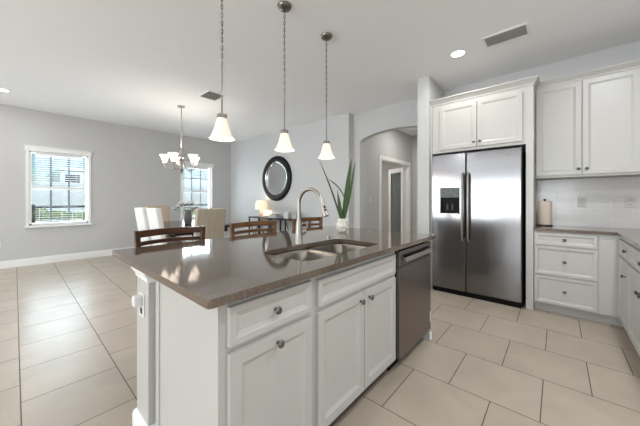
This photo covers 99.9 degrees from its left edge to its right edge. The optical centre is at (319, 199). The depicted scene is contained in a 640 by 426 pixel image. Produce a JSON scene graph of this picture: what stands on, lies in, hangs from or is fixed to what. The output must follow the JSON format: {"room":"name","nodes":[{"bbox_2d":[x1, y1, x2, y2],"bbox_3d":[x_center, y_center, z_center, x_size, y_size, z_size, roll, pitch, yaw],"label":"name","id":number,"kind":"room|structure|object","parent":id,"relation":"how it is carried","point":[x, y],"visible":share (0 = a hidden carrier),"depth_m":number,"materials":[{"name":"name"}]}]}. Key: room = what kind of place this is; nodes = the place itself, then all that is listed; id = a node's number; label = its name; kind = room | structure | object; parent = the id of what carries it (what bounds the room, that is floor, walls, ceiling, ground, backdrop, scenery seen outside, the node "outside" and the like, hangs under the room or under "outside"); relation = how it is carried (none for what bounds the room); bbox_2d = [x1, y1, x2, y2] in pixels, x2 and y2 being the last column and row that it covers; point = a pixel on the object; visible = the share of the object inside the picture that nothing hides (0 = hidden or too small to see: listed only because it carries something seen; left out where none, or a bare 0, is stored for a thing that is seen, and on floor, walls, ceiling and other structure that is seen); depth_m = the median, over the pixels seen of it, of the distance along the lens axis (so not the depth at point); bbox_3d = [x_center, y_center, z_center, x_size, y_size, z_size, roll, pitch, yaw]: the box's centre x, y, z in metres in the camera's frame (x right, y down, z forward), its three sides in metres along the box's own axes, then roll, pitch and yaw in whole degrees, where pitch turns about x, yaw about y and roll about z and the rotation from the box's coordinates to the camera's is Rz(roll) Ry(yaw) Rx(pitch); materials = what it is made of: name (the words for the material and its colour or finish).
{"room":"kitchen","nodes":[
{"label":"kitchen","id":0,"kind":"room"},
{"bbox_2d":[0,104,230,260],"bbox_3d":[-6.870,-0.240,3.494,0.150,2.920,12.460,0,0,41],"label":"wall","id":1,"kind":"structure","parent":0,"point":[128,171],"depth_m":5.83,"materials":[{"name":"grey paint"}]},
{"bbox_2d":[23,145,92,227],"bbox_3d":[-5.175,-0.250,5.359,0.170,1.540,1.000,0,0,41],"label":"window","id":2,"kind":"structure","parent":1,"relation":"in","point":[30,149],"depth_m":5.29,"materials":[{"name":"white paint"}]},
{"bbox_2d":[35,152,82,221],"bbox_3d":[-5.175,-0.239,5.359,0.052,1.322,0.680,0,0,41],"label":"window blind","id":3,"kind":"object","parent":2,"relation":"attached to","point":[40,154],"visible":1,"depth_m":5.34,"materials":[{"name":"white plastic"}]},
{"bbox_2d":[0,236,229,268],"bbox_3d":[-6.759,1.153,3.495,0.016,0.135,12.310,0,0,41],"label":"baseboard","id":4,"kind":"structure","parent":1,"relation":"attached to","point":[82,255],"depth_m":5.28,"materials":[{"name":"white paint"}]},
{"bbox_2d":[180,161,213,219],"bbox_3d":[-3.386,-0.250,7.388,0.170,1.540,0.940,0,0,41],"label":"window","id":5,"kind":"structure","parent":1,"relation":"in","point":[202,165],"depth_m":7.50,"materials":[{"name":"white paint"}]},
{"bbox_2d":[185,166,207,215],"bbox_3d":[-3.387,-0.239,7.389,0.052,1.322,0.620,0,0,41],"label":"window blind","id":6,"kind":"object","parent":5,"relation":"attached to","point":[204,169],"visible":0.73,"depth_m":7.38,"materials":[{"name":"white plastic"}]},
{"bbox_2d":[231,113,352,235],"bbox_3d":[-1.071,-0.240,6.794,4.490,2.920,0.160,0,0,41],"label":"wall","id":7,"kind":"structure","parent":0,"point":[249,157],"depth_m":6.16,"materials":[{"name":"grey paint"}]},
{"bbox_2d":[262,156,291,200],"bbox_3d":[-1.097,-0.535,6.674,1.120,1.120,0.055,0,0,41],"label":"round mirror","id":8,"kind":"object","parent":7,"relation":"attached to","point":[277,174],"visible":1,"depth_m":6.66,"materials":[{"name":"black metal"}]},
{"bbox_2d":[267,163,285,193],"bbox_3d":[-1.083,-0.535,6.689,0.760,0.760,0.006,0,0,41],"label":"mirror glass","id":9,"kind":"object","parent":8,"relation":"attached to","point":[276,172],"depth_m":6.68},
{"bbox_2d":[0,0,639,143],"bbox_3d":[-0.991,-1.760,1.439,11.690,0.120,17.150,0,0,41],"label":"ceiling","id":10,"kind":"structure","parent":0,"point":[131,63],"depth_m":3.06,"materials":[{"name":"paint"}]},
{"bbox_2d":[159,105,199,173],"bbox_3d":[-2.514,-1.090,4.904,0.676,1.220,0.666,0,0,41],"label":"chandelier","id":11,"kind":"object","parent":10,"relation":"hanging from","point":[194,159],"visible":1,"depth_m":4.82,"materials":[{"name":"white glass"}]},
{"bbox_2d":[198,90,225,100],"bbox_3d":[-1.754,-1.692,4.370,0.350,0.015,0.300,0,0,41],"label":"ceiling vent","id":12,"kind":"object","parent":10,"relation":"in","point":[208,94],"visible":0.97,"depth_m":4.35,"materials":[{"name":"white metal"}]},
{"bbox_2d":[209,0,234,141],"bbox_3d":[-0.698,-1.067,1.916,0.174,1.265,0.174,0,0,41],"label":"pendant lamp","id":13,"kind":"object","parent":10,"relation":"hanging from","point":[221,131],"visible":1,"depth_m":1.90,"materials":[{"name":"white glass"}]},
{"bbox_2d":[275,1,293,151],"bbox_3d":[-0.311,-1.067,2.355,0.174,1.265,0.174,0,0,41],"label":"pendant lamp","id":14,"kind":"object","parent":10,"relation":"hanging from","point":[284,144],"visible":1,"depth_m":2.34,"materials":[{"name":"white glass"}]},
{"bbox_2d":[318,32,334,158],"bbox_3d":[0.067,-1.067,2.784,0.174,1.265,0.174,0,0,41],"label":"pendant lamp","id":15,"kind":"object","parent":10,"relation":"hanging from","point":[326,153],"visible":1,"depth_m":2.76,"materials":[{"name":"white glass"}]},
{"bbox_2d":[449,49,466,57],"bbox_3d":[1.601,-1.696,3.121,0.180,0.007,0.180,0,0,41],"label":"recessed light","id":16,"kind":"object","parent":10,"relation":"in","point":[458,53],"visible":1,"depth_m":3.12,"materials":[{"name":"white paint"}]},
{"bbox_2d":[481,22,530,47],"bbox_3d":[1.914,-1.692,2.778,0.400,0.015,0.230,0,0,41],"label":"ceiling vent","id":17,"kind":"object","parent":10,"relation":"in","point":[523,29],"visible":1,"depth_m":2.76,"materials":[{"name":"white metal"}]},
{"bbox_2d":[0,255,639,425],"bbox_3d":[-0.991,1.280,1.439,11.690,0.120,17.150,0,0,41],"label":"floor","id":18,"kind":"structure","parent":0,"point":[68,329],"depth_m":2.01,"materials":[{"name":"tile"}]},
{"bbox_2d":[131,266,155,425],"bbox_3d":[-0.879,0.778,1.347,0.224,0.884,0.062,0,0,41],"label":"island post","id":19,"kind":"object","parent":18,"relation":"on","point":[144,414],"visible":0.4,"depth_m":1.30,"materials":[{"name":"white paint"}]},
{"bbox_2d":[131,295,141,307],"bbox_3d":[-0.899,0.492,1.316,0.044,0.055,0.040,0,0,41],"label":"plug","id":20,"kind":"object","parent":19,"relation":"attached to","point":[136,300],"visible":1,"depth_m":1.30,"materials":[{"name":"white plastic"}]},
{"bbox_2d":[139,292,144,318],"bbox_3d":[-0.884,0.520,1.334,0.072,0.116,0.007,0,0,41],"label":"wall outlet","id":21,"kind":"object","parent":19,"relation":"attached to","point":[141,308],"visible":0.95,"depth_m":1.32,"materials":[{"name":"white plastic"}]},
{"bbox_2d":[134,207,181,246],"bbox_3d":[-2.843,0.672,4.745,0.470,1.096,0.637,0,0,41],"label":"dining chair","id":22,"kind":"object","parent":18,"relation":"on","point":[140,212],"visible":0.26,"depth_m":4.46,"materials":[{"name":"white fabric"}]},
{"bbox_2d":[146,205,178,237],"bbox_3d":[-3.430,0.672,5.847,0.637,1.096,0.470,0,0,41],"label":"dining chair","id":23,"kind":"object","parent":18,"relation":"on","point":[164,208],"visible":0.16,"depth_m":6.07,"materials":[{"name":"beige fabric"}]},
{"bbox_2d":[146,208,185,245],"bbox_3d":[-2.441,0.672,4.445,0.470,1.096,0.637,0,0,41],"label":"dining chair","id":24,"kind":"object","parent":18,"relation":"on","point":[155,219],"visible":0.23,"depth_m":4.15,"materials":[{"name":"white fabric"}]},
{"bbox_2d":[134,226,204,283],"bbox_3d":[-1.013,0.720,1.979,0.477,1.001,0.512,0,0,41],"label":"bar stool","id":25,"kind":"object","parent":18,"relation":"on","point":[138,235],"visible":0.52,"depth_m":2.10,"materials":[{"name":"brown wood"}]},
{"bbox_2d":[156,281,218,425],"bbox_3d":[-0.560,0.778,1.091,0.583,0.884,0.012,0,0,41],"label":"panel","id":26,"kind":"object","parent":18,"relation":"on","point":[187,333],"visible":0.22,"depth_m":1.08,"materials":[{"name":"white paint"}]},
{"bbox_2d":[163,220,229,240],"bbox_3d":[-2.611,0.838,5.152,1.770,0.765,1.080,0,0,41],"label":"dining table","id":27,"kind":"object","parent":18,"relation":"on","point":[167,224],"visible":0.07,"depth_m":4.92,"materials":[{"name":"brown wood"}]},
{"bbox_2d":[172,200,202,223],"bbox_3d":[-2.505,0.226,5.038,0.549,0.459,0.491,0,0,17],"label":"flower vase","id":28,"kind":"object","parent":27,"relation":"on","point":[187,215],"visible":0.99,"depth_m":5.04,"materials":[{"name":"grey glass"}]},
{"bbox_2d":[193,208,225,240],"bbox_3d":[-1.845,0.672,4.231,0.637,1.096,0.470,0,0,41],"label":"dining chair","id":29,"kind":"object","parent":18,"relation":"on","point":[213,219],"visible":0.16,"depth_m":4.04,"materials":[{"name":"beige fabric"}]},
{"bbox_2d":[229,220,276,236],"bbox_3d":[-0.531,0.720,2.602,0.477,1.001,0.536,0,0,43],"label":"bar stool","id":30,"kind":"object","parent":18,"relation":"on","point":[273,223],"visible":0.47,"depth_m":2.74,"materials":[{"name":"brown wood"}]},
{"bbox_2d":[219,277,312,425],"bbox_3d":[-0.392,0.778,1.258,0.650,0.884,0.460,0,0,41],"label":"base cabinet","id":31,"kind":"object","parent":18,"relation":"on","point":[266,338],"visible":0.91,"depth_m":1.04,"materials":[{"name":"white paint"}]},
{"bbox_2d":[248,216,309,234],"bbox_3d":[-1.013,0.820,6.383,1.920,0.800,0.320,0,0,41],"label":"console table","id":32,"kind":"object","parent":18,"relation":"on","point":[249,217],"visible":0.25,"depth_m":6.50,"materials":[{"name":"black metal"}]},
{"bbox_2d":[255,200,267,216],"bbox_3d":[-1.478,0.215,6.793,0.310,0.410,0.310,0,0,41],"label":"table lamp","id":33,"kind":"object","parent":32,"relation":"on","point":[260,204],"visible":1,"depth_m":6.69,"materials":[{"name":"white ceramic"}]},
{"bbox_2d":[284,212,291,218],"bbox_3d":[-0.726,0.347,6.104,0.156,0.145,0.126,0,0,41],"label":"box","id":34,"kind":"object","parent":32,"relation":"on","point":[287,215],"visible":0.9,"depth_m":6.05,"materials":[{"name":"white plastic"}]},
{"bbox_2d":[291,213,296,218],"bbox_3d":[-0.542,0.355,5.995,0.156,0.130,0.126,0,0,41],"label":"box","id":35,"kind":"object","parent":32,"relation":"on","point":[293,215],"visible":0.64,"depth_m":5.95,"materials":[{"name":"grey plastic"}]},
{"bbox_2d":[292,217,322,229],"bbox_3d":[-0.006,0.720,3.228,0.477,1.001,0.536,0,0,39],"label":"bar stool","id":36,"kind":"object","parent":18,"relation":"on","point":[320,219],"visible":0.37,"depth_m":3.42,"materials":[{"name":"brown wood"}]},
{"bbox_2d":[305,248,395,425],"bbox_3d":[0.038,0.778,1.746,0.650,0.884,0.840,0,0,41],"label":"base cabinet","id":37,"kind":"object","parent":18,"relation":"on","point":[354,306],"visible":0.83,"depth_m":1.46,"materials":[{"name":"white paint"}]},
{"bbox_2d":[112,226,435,308],"bbox_3d":[-0.123,0.321,2.001,1.237,0.030,2.060,0,0,41],"label":"countertop","id":38,"kind":"structure","parent":37,"relation":"on","point":[211,273],"depth_m":1.36,"materials":[{"name":"brown stone"}]},
{"bbox_2d":[295,187,328,243],"bbox_3d":[-0.043,0.110,1.835,0.299,0.392,0.106,0,0,41],"label":"kitchen faucet","id":39,"kind":"object","parent":38,"relation":"on","point":[299,232],"visible":1,"depth_m":1.87,"materials":[{"name":"silver metal"}]},
{"bbox_2d":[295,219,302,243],"bbox_3d":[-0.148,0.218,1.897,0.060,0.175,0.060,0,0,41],"label":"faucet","id":40,"kind":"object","parent":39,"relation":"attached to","point":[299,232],"depth_m":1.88,"materials":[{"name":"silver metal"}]},
{"bbox_2d":[273,243,369,260],"bbox_3d":[0.035,0.428,1.735,0.412,0.185,0.772,0,0,41],"label":"double sink","id":41,"kind":"object","parent":38,"relation":"in","point":[322,251],"visible":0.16,"depth_m":1.82,"materials":[{"name":"silver metal"}]},
{"bbox_2d":[320,159,354,232],"bbox_3d":[0.160,-0.044,2.548,0.328,0.700,0.122,0,0,-9],"label":"potted plant","id":42,"kind":"object","parent":38,"relation":"on","point":[342,223],"visible":1,"depth_m":2.55,"materials":[{"name":"green plant"}]},
{"bbox_2d":[387,241,431,370],"bbox_3d":[0.546,0.786,2.285,0.618,0.868,0.620,0,0,41],"label":"dishwasher","id":43,"kind":"object","parent":18,"relation":"on","point":[413,263],"visible":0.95,"depth_m":2.04,"materials":[{"name":"silver metal"}]},
{"bbox_2d":[422,240,431,339],"bbox_3d":[0.736,0.778,2.553,0.628,0.884,0.036,0,0,41],"label":"island end panel","id":44,"kind":"object","parent":18,"relation":"on","point":[428,335],"visible":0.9,"depth_m":2.35,"materials":[{"name":"white paint"}]},
{"bbox_2d":[430,107,435,288],"bbox_3d":[1.734,-0.030,3.935,0.026,2.500,0.618,0,0,41],"label":"panel","id":45,"kind":"object","parent":18,"relation":"on","point":[431,108],"visible":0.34,"depth_m":3.71,"materials":[{"name":"white paint"}]},
{"bbox_2d":[432,147,525,307],"bbox_3d":[2.069,0.312,3.530,0.990,1.815,0.691,0,0,41],"label":"refrigerator","id":46,"kind":"object","parent":18,"relation":"on","point":[479,197],"visible":1,"depth_m":3.27,"materials":[{"name":"silver metal"}]},
{"bbox_2d":[526,143,536,309],"bbox_3d":[2.538,0.296,3.227,0.067,1.848,0.618,0,0,41],"label":"panel","id":47,"kind":"object","parent":18,"relation":"on","point":[531,181],"visible":0.8,"depth_m":3.00,"materials":[{"name":"white paint"}]},
{"bbox_2d":[534,231,597,321],"bbox_3d":[2.740,0.778,3.024,0.498,0.884,0.640,0,0,41],"label":"base cabinet","id":48,"kind":"object","parent":18,"relation":"on","point":[565,264],"visible":1,"depth_m":2.80,"materials":[{"name":"white paint"}]},
{"bbox_2d":[598,234,622,326],"bbox_3d":[3.217,0.778,2.630,0.738,0.884,0.600,0,0,41],"label":"base cabinet","id":49,"kind":"object","parent":18,"relation":"on","point":[608,254],"visible":0.53,"depth_m":2.61,"materials":[{"name":"white paint"}]},
{"bbox_2d":[618,238,630,333],"bbox_3d":[2.901,0.778,2.196,0.640,0.884,0.460,0,0,41],"label":"base cabinet","id":50,"kind":"object","parent":18,"relation":"on","point":[623,262],"visible":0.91,"depth_m":2.40,"materials":[{"name":"white paint"}]},
{"bbox_2d":[628,244,639,356],"bbox_3d":[2.415,0.778,1.644,0.640,0.884,1.010,0,0,41],"label":"base cabinet","id":51,"kind":"object","parent":18,"relation":"on","point":[633,251],"visible":1,"depth_m":2.06,"materials":[{"name":"white paint"}]},
{"bbox_2d":[534,225,639,248],"bbox_3d":[2.538,0.321,2.234,1.241,0.030,2.087,0,0,41],"label":"countertop","id":52,"kind":"structure","parent":51,"relation":"on","point":[631,235],"depth_m":2.71,"materials":[{"name":"brown stone"}]},
{"bbox_2d":[537,199,552,225],"bbox_3d":[2.692,0.146,3.225,0.150,0.320,0.150,0,0,41],"label":"paper towel holder","id":53,"kind":"object","parent":52,"relation":"on","point":[544,207],"visible":0.98,"depth_m":3.18,"materials":[{"name":"white paper"}]},
{"bbox_2d":[353,99,416,228],"bbox_3d":[1.362,-0.240,4.844,1.740,2.920,0.130,0,0,41],"label":"wall","id":54,"kind":"structure","parent":0,"point":[366,125],"depth_m":5.16,"materials":[{"name":"grey paint"}]},
{"bbox_2d":[363,130,411,232],"bbox_3d":[2.274,-0.240,7.059,0.120,2.920,4.400,0,0,41],"label":"wall","id":55,"kind":"structure","parent":0,"point":[396,144],"depth_m":5.76,"materials":[{"name":"grey paint"}]},
{"bbox_2d":[379,155,410,232],"bbox_3d":[1.897,0.120,6.718,0.646,2.200,2.099,0,0,22],"label":"door frame","id":56,"kind":"structure","parent":55,"relation":"in","point":[405,171],"depth_m":7.05,"materials":[{"name":"white paint"}]},
{"bbox_2d":[382,162,402,231],"bbox_3d":[2.133,-0.240,9.395,3.180,2.920,0.120,0,0,41],"label":"wall","id":57,"kind":"structure","parent":0,"point":[396,177],"depth_m":9.05,"materials":[{"name":"grey paint"}]},
{"bbox_2d":[412,135,416,232],"bbox_3d":[3.069,-0.240,6.705,1.540,2.920,0.120,0,0,41],"label":"wall","id":58,"kind":"structure","parent":0,"point":[414,138],"depth_m":7.12,"materials":[{"name":"grey paint"}]},
{"bbox_2d":[417,76,443,233],"bbox_3d":[1.672,-0.240,4.011,0.163,2.920,0.710,0,0,41],"label":"wall","id":59,"kind":"structure","parent":0,"point":[428,90],"depth_m":3.75,"materials":[{"name":"grey paint"}]},
{"bbox_2d":[444,41,639,227],"bbox_3d":[2.922,-0.240,3.403,2.515,2.920,0.150,0,0,41],"label":"wall","id":60,"kind":"structure","parent":0,"point":[631,51],"depth_m":3.23,"materials":[{"name":"grey paint"}]},
{"bbox_2d":[429,75,539,155],"bbox_3d":[2.147,-0.993,3.539,1.166,0.725,0.650,0,0,41],"label":"upper cabinet","id":61,"kind":"object","parent":60,"relation":"attached to","point":[500,116],"visible":0.97,"depth_m":3.27,"materials":[{"name":"white paint"}]},
{"bbox_2d":[578,197,586,206],"bbox_3d":[3.069,0.023,3.151,0.076,0.120,0.009,0,0,41],"label":"wall outlet","id":62,"kind":"object","parent":60,"relation":"attached to","point":[582,201],"visible":1,"depth_m":3.15,"materials":[{"name":"grey plastic"}]},
{"bbox_2d":[535,59,639,179],"bbox_3d":[2.950,-0.815,3.019,0.820,1.120,0.370,0,0,41],"label":"upper cabinet","id":63,"kind":"object","parent":60,"relation":"attached to","point":[587,123],"visible":0.98,"depth_m":2.88,"materials":[{"name":"white paint"}]},
{"bbox_2d":[537,177,639,228],"bbox_3d":[3.230,0.028,3.024,1.250,0.556,0.012,0,0,41],"label":"backsplash","id":64,"kind":"structure","parent":60,"relation":"attached to","point":[605,207],"depth_m":3.09,"materials":[{"name":"tile"}]},
{"bbox_2d":[625,197,634,207],"bbox_3d":[3.349,0.023,2.905,0.076,0.120,0.009,0,0,41],"label":"wall outlet","id":65,"kind":"object","parent":60,"relation":"attached to","point":[629,201],"visible":1,"depth_m":2.90,"materials":[{"name":"grey plastic"}]},
{"label":"outside","id":66,"kind":"structure","parent":0,"visible":0},
{"bbox_3d":[-22.034,1.445,26.075,52.460,0.150,70.000,0,0,41],"label":"ground","id":67,"kind":"structure","parent":66,"visible":0},
{"bbox_2d":[35,208,194,222],"bbox_3d":[-6.196,0.797,8.998,0.993,1.176,9.701,0,0,41],"label":"hedge","id":68,"kind":"object","parent":67,"relation":"on","point":[45,213],"visible":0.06,"depth_m":7.31,"materials":[{"name":"green plant"}]},
{"bbox_2d":[32,181,207,212],"bbox_3d":[-7.260,0.350,11.727,0.080,1.940,17.000,0,0,41],"label":"privacy fence","id":69,"kind":"object","parent":67,"relation":"on","point":[42,197],"visible":0.02,"depth_m":9.63,"materials":[{"name":"white plastic"}]},
{"bbox_2d":[32,204,207,222],"bbox_3d":[-5.410,0.740,8.231,0.060,1.260,9.210,0,0,41],"label":"metal fence","id":70,"kind":"object","parent":67,"relation":"on","point":[33,206],"visible":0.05,"depth_m":6.86,"materials":[{"name":"brown metal"}]},
{"bbox_2d":[47,167,207,186],"bbox_3d":[-9.997,-0.120,21.948,7.180,2.980,16.880,0,0,41],"label":"house","id":71,"kind":"structure","parent":67,"relation":"on","point":[62,176],"depth_m":13.99,"materials":[{"name":"paint"}]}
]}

